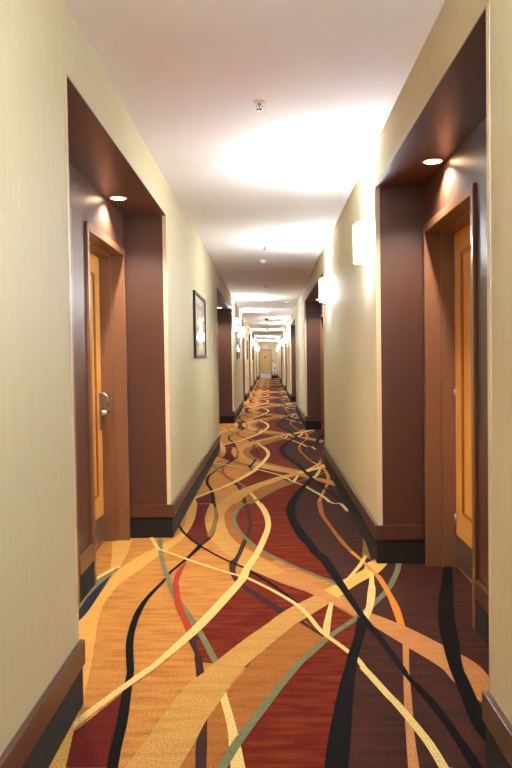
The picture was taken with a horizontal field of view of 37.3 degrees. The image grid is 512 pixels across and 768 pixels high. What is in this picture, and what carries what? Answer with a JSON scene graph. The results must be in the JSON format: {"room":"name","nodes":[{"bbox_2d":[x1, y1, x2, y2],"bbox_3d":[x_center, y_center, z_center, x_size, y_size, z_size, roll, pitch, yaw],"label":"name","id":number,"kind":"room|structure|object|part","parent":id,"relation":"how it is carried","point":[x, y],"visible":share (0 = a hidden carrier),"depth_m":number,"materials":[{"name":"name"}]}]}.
{"room":"hotel corridor","nodes":[
{"label":"hotel corridor","id":0,"kind":"room"},
{"bbox_2d":[0,0,257,755],"bbox_3d":[-0.750,-0.787,25.253,0.800,2.740,62.500,-1,2,1],"label":"wall","id":1,"kind":"structure","parent":0,"point":[40,40],"depth_m":2.60,"materials":[{"name":"paint"}]},
{"bbox_2d":[70,208,79,606],"bbox_3d":[-1.142,0.155,3.618,0.268,2.200,1.200,-1,2,1],"label":"door","id":2,"kind":"structure","parent":1,"relation":"in","point":[70,208],"depth_m":4.19,"materials":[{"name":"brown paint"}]},
{"bbox_2d":[84,221,130,584],"bbox_3d":[-1.116,0.107,5.174,0.268,2.200,1.200,-1,2,1],"label":"door","id":3,"kind":"structure","parent":1,"relation":"in","point":[105,273],"depth_m":5.70,"materials":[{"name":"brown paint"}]},
{"bbox_3d":[-1.176,0.021,5.172,0.015,1.634,0.768,-1,2,1],"label":"panel molding","id":4,"kind":"part","parent":3,"relation":"part of","materials":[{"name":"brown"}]},
{"bbox_3d":[-1.154,1.090,5.205,0.004,0.195,1.052,-1,2,1],"label":"kick plate","id":5,"kind":"part","parent":3,"relation":"part of","materials":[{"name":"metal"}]},
{"bbox_3d":[-1.154,0.203,5.647,0.014,0.280,0.064,-1,2,1],"label":"lock plate","id":6,"kind":"part","parent":3,"relation":"part of","materials":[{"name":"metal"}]},
{"bbox_3d":[-1.114,0.209,5.590,0.071,0.048,0.160,-1,2,1],"label":"lever handle","id":7,"kind":"part","parent":3,"relation":"part of","materials":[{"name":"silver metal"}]},
{"bbox_2d":[66,74,166,555],"bbox_3d":[-1.003,-0.004,4.390,0.624,2.467,2.847,-1,2,1],"label":"panelling","id":8,"kind":"object","parent":1,"relation":"attached to","point":[99,171],"visible":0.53,"depth_m":5.63,"materials":[{"name":"brown wood"}]},
{"bbox_2d":[109,196,127,200],"bbox_3d":[-0.931,-1.253,5.129,0.128,0.007,0.128,-1,2,1],"label":"recessed light","id":9,"kind":"object","parent":8,"relation":"attached to","point":[118,198],"visible":1,"depth_m":5.11,"materials":[{"name":"beige glass"}]},
{"bbox_2d":[64,71,171,643],"bbox_3d":[-0.706,-0.136,4.381,0.030,2.210,2.903,-1,2,1],"label":"guard","id":10,"kind":"object","parent":1,"relation":"attached to","point":[164,218],"visible":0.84,"depth_m":2.97,"materials":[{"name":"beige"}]},
{"bbox_2d":[0,375,258,767],"bbox_3d":[-0.483,0.451,25.288,0.346,0.256,62.500,-1,2,1],"label":"baseboard","id":11,"kind":"structure","parent":1,"relation":"attached to","point":[36,743],"depth_m":2.88,"materials":[{"name":"brown wood"}]},
{"bbox_2d":[193,290,206,357],"bbox_3d":[-0.618,-0.635,8.406,0.028,0.690,1.280,-1,2,1],"label":"framed picture","id":12,"kind":"object","parent":1,"relation":"attached to","point":[199,303],"visible":1,"depth_m":8.29,"materials":[{"name":"black"}]},
{"bbox_2d":[196,304,203,347],"bbox_3d":[-0.618,-0.635,8.406,0.001,0.450,1.000,-1,2,1],"label":"print","id":13,"kind":"object","parent":12,"relation":"attached to","point":[199,307],"depth_m":8.41,"materials":[{"name":"paper"}]},
{"bbox_2d":[217,321,219,423],"bbox_3d":[-0.942,-0.222,15.773,0.268,2.200,1.200,-1,2,1],"label":"door","id":14,"kind":"structure","parent":1,"relation":"in","point":[217,321],"depth_m":16.32,"materials":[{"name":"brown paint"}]},
{"bbox_2d":[217,288,232,411],"bbox_3d":[-0.846,-0.301,13.950,0.624,2.467,4.927,-1,2,1],"label":"panelling","id":15,"kind":"object","parent":1,"relation":"attached to","point":[223,314],"visible":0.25,"depth_m":16.40,"materials":[{"name":"brown wood"}]},
{"bbox_2d":[217,309,233,411],"bbox_3d":[-0.549,-0.433,13.941,0.030,2.210,4.983,-1,2,1],"label":"guard","id":16,"kind":"object","parent":1,"relation":"attached to","point":[231,309],"visible":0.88,"depth_m":16.39,"materials":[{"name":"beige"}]},
{"bbox_2d":[233,318,237,330],"bbox_3d":[-0.446,-1.316,16.777,0.108,0.300,0.150,-1,2,1],"label":"wall sconce","id":17,"kind":"object","parent":1,"relation":"attached to","point":[235,320],"visible":1,"depth_m":16.72,"materials":[{"name":"white glass"}]},
{"bbox_2d":[236,331,239,358],"bbox_3d":[-0.444,-0.963,18.969,0.028,0.690,1.280,-1,2,1],"label":"framed picture","id":18,"kind":"object","parent":1,"relation":"attached to","point":[237,332],"visible":0.91,"depth_m":19.08,"materials":[{"name":"black"}]},
{"bbox_2d":[241,327,243,336],"bbox_3d":[-0.374,-1.452,21.174,0.108,0.300,0.150,-1,2,1],"label":"wall sconce","id":19,"kind":"object","parent":1,"relation":"attached to","point":[242,328],"visible":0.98,"depth_m":21.11,"materials":[{"name":"white glass"}]},
{"bbox_2d":[242,324,244,392],"bbox_3d":[-0.681,-0.612,23.962,0.624,2.467,2.910,-1,2,1],"label":"panelling","id":20,"kind":"object","parent":1,"relation":"attached to","point":[243,341],"visible":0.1,"depth_m":25.40,"materials":[{"name":"brown wood"}]},
{"bbox_2d":[242,328,245,392],"bbox_3d":[-0.384,-0.744,23.953,0.030,2.210,2.966,-1,2,1],"label":"guard","id":21,"kind":"object","parent":1,"relation":"attached to","point":[244,328],"visible":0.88,"depth_m":25.40,"materials":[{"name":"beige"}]},
{"bbox_2d":[249,333,250,385],"bbox_3d":[-0.557,-0.846,31.502,0.624,2.467,3.400,-1,2,1],"label":"panelling","id":22,"kind":"object","parent":1,"relation":"attached to","point":[249,333],"visible":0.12,"depth_m":33.20,"materials":[{"name":"brown wood"}]},
{"bbox_2d":[250,335,250,370],"bbox_3d":[-0.260,-0.978,31.493,0.030,2.210,3.456,-1,2,1],"label":"guard","id":23,"kind":"object","parent":1,"relation":"attached to","point":[250,335],"visible":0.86,"depth_m":33.17,"materials":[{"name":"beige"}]},
{"bbox_2d":[253,346,254,379],"bbox_3d":[-0.117,-1.248,40.188,0.030,2.210,3.656,-1,2,1],"label":"guard","id":24,"kind":"object","parent":1,"relation":"attached to","point":[254,346],"visible":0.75,"depth_m":41.98,"materials":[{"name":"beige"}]},
{"bbox_2d":[64,0,444,341],"bbox_3d":[0.395,-2.223,25.190,3.200,0.100,62.500,-1,2,1],"label":"ceiling","id":25,"kind":"structure","parent":0,"point":[188,75],"depth_m":4.12,"materials":[{"name":"white paint"}]},
{"bbox_2d":[253,100,265,110],"bbox_3d":[0.018,-1.496,4.086,0.072,0.043,0.072,-1,2,1],"label":"sprinkler","id":26,"kind":"object","parent":25,"relation":"attached to","point":[257,102],"visible":1,"depth_m":4.08,"materials":[{"name":"silver metal"}]},
{"bbox_2d":[258,259,268,263],"bbox_3d":[0.103,-1.688,10.472,0.140,0.054,0.140,-1,2,1],"label":"smoke detector","id":27,"kind":"object","parent":25,"relation":"attached to","point":[262,261],"visible":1,"depth_m":10.43,"materials":[{"name":"beige plastic"}]},
{"bbox_2d":[276,301,288,303],"bbox_3d":[0.641,-1.956,18.240,0.300,0.012,0.600,-1,2,1],"label":"access panel","id":28,"kind":"object","parent":25,"relation":"attached to","point":[277,302],"visible":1,"depth_m":18.22,"materials":[{"name":"white metal"}]},
{"bbox_2d":[258,342,277,378],"bbox_3d":[0.930,-1.826,56.563,3.200,2.840,0.200,-1,2,1],"label":"wall","id":29,"kind":"structure","parent":0,"point":[273,346],"depth_m":56.44,"materials":[{"name":"paint"}]},
{"bbox_2d":[259,349,271,378],"bbox_3d":[0.698,-1.479,56.439,0.920,2.160,0.077,-1,2,1],"label":"door","id":30,"kind":"structure","parent":29,"relation":"in","point":[265,360],"depth_m":56.47,"materials":[{"name":"brown paint"}]},
{"bbox_3d":[0.711,-0.600,56.489,0.780,0.360,0.004,-1,2,1],"label":"kick plate","id":31,"kind":"part","parent":30,"relation":"part of","materials":[{"name":"grey metal"}]},
{"bbox_2d":[49,378,488,767],"bbox_3d":[0.488,0.562,25.275,3.107,0.006,62.500,-1,2,1],"label":"floor","id":32,"kind":"structure","parent":0,"point":[267,632],"depth_m":3.69,"materials":[{"name":"multicoloured carpet"}]},
{"bbox_2d":[278,0,511,724],"bbox_3d":[1.523,-0.819,25.215,0.800,2.740,62.500,-1,2,1],"label":"wall","id":33,"kind":"structure","parent":0,"point":[349,314],"depth_m":3.45,"materials":[{"name":"paint"}]},
{"bbox_2d":[280,342,280,375],"bbox_3d":[1.425,-1.349,42.761,0.030,2.210,5.456,-1,2,1],"label":"guard","id":34,"kind":"object","parent":33,"relation":"attached to","point":[280,342],"visible":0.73,"depth_m":45.45,"materials":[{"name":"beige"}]},
{"bbox_2d":[280,339,281,378],"bbox_3d":[1.720,-1.226,42.760,0.614,2.467,5.400,-1,2,1],"label":"panelling","id":35,"kind":"object","parent":33,"relation":"attached to","point":[281,339],"visible":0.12,"depth_m":45.45,"materials":[{"name":"brown wood"}]},
{"bbox_2d":[284,333,286,384],"bbox_3d":[1.534,-0.874,31.417,0.614,2.467,3.500,-1,2,1],"label":"panelling","id":36,"kind":"object","parent":33,"relation":"attached to","point":[285,333],"visible":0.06,"depth_m":33.16,"materials":[{"name":"brown wood"}]},
{"bbox_2d":[290,318,295,393],"bbox_3d":[1.381,-0.585,22.113,0.614,2.467,4.800,-1,2,1],"label":"panelling","id":37,"kind":"object","parent":33,"relation":"attached to","point":[293,347],"visible":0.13,"depth_m":24.50,"materials":[{"name":"brown wood"}]},
{"bbox_2d":[290,326,295,393],"bbox_3d":[1.085,-0.708,22.114,0.030,2.210,4.856,-1,2,1],"label":"guard","id":38,"kind":"object","parent":33,"relation":"attached to","point":[290,326],"visible":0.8,"depth_m":24.50,"materials":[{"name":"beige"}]},
{"bbox_2d":[305,272,322,415],"bbox_3d":[1.217,-0.276,12.179,0.614,2.467,4.979,-1,2,1],"label":"panelling","id":39,"kind":"object","parent":33,"relation":"attached to","point":[314,308],"visible":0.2,"depth_m":14.65,"materials":[{"name":"brown wood"}]},
{"bbox_2d":[304,302,324,421],"bbox_3d":[0.921,-0.400,12.181,0.030,2.210,5.035,-1,2,1],"label":"guard","id":40,"kind":"object","parent":33,"relation":"attached to","point":[304,302],"visible":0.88,"depth_m":14.65,"materials":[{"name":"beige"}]},
{"bbox_2d":[320,313,324,429],"bbox_3d":[1.372,-0.202,14.025,0.268,2.200,1.200,-1,2,1],"label":"door","id":41,"kind":"structure","parent":33,"relation":"in","point":[321,315],"depth_m":14.58,"materials":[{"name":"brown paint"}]},
{"bbox_2d":[319,277,328,302],"bbox_3d":[0.788,-1.088,8.809,0.108,0.300,0.150,-1,2,1],"label":"wall sconce","id":42,"kind":"object","parent":33,"relation":"attached to","point":[323,282],"visible":1,"depth_m":8.75,"materials":[{"name":"white glass"}]},
{"bbox_2d":[353,220,369,265],"bbox_3d":[0.730,-0.979,5.281,0.108,0.300,0.150,-1,2,1],"label":"wall sconce","id":43,"kind":"object","parent":33,"relation":"attached to","point":[361,230],"visible":1,"depth_m":5.22,"materials":[{"name":"white glass"}]},
{"bbox_2d":[278,375,511,767],"bbox_3d":[1.287,0.426,25.258,0.336,0.256,62.500,-1,2,1],"label":"baseboard","id":44,"kind":"structure","parent":33,"relation":"attached to","point":[388,544],"depth_m":4.98,"materials":[{"name":"brown wood"}]},
{"bbox_2d":[375,7,488,589],"bbox_3d":[1.078,-0.013,3.703,0.614,2.467,2.530,-1,2,1],"label":"panelling","id":45,"kind":"object","parent":33,"relation":"attached to","point":[451,126],"visible":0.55,"depth_m":4.85,"materials":[{"name":"brown wood"}]},
{"bbox_2d":[421,158,444,164],"bbox_3d":[0.998,-1.255,4.286,0.128,0.007,0.128,-1,2,1],"label":"recessed light","id":46,"kind":"object","parent":45,"relation":"attached to","point":[431,161],"visible":1,"depth_m":4.27,"materials":[{"name":"beige glass"}]},
{"bbox_2d":[374,1,492,696],"bbox_3d":[0.782,-0.137,3.704,0.030,2.210,2.586,-1,2,1],"label":"guard","id":47,"kind":"object","parent":33,"relation":"attached to","point":[376,190],"visible":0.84,"depth_m":2.45,"materials":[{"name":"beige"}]},
{"bbox_2d":[423,183,477,629],"bbox_3d":[1.213,0.099,4.325,0.268,2.200,1.200,-1,2,1],"label":"door","id":48,"kind":"structure","parent":33,"relation":"in","point":[450,237],"depth_m":4.84,"materials":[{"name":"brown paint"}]},
{"bbox_3d":[1.280,1.081,4.354,0.003,0.195,1.052,-1,2,1],"label":"kick plate","id":49,"kind":"part","parent":48,"relation":"part of","materials":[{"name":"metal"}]},
{"bbox_3d":[1.270,0.011,4.321,0.015,1.634,0.768,-1,2,1],"label":"panel molding","id":50,"kind":"part","parent":48,"relation":"part of","materials":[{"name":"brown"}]}
]}

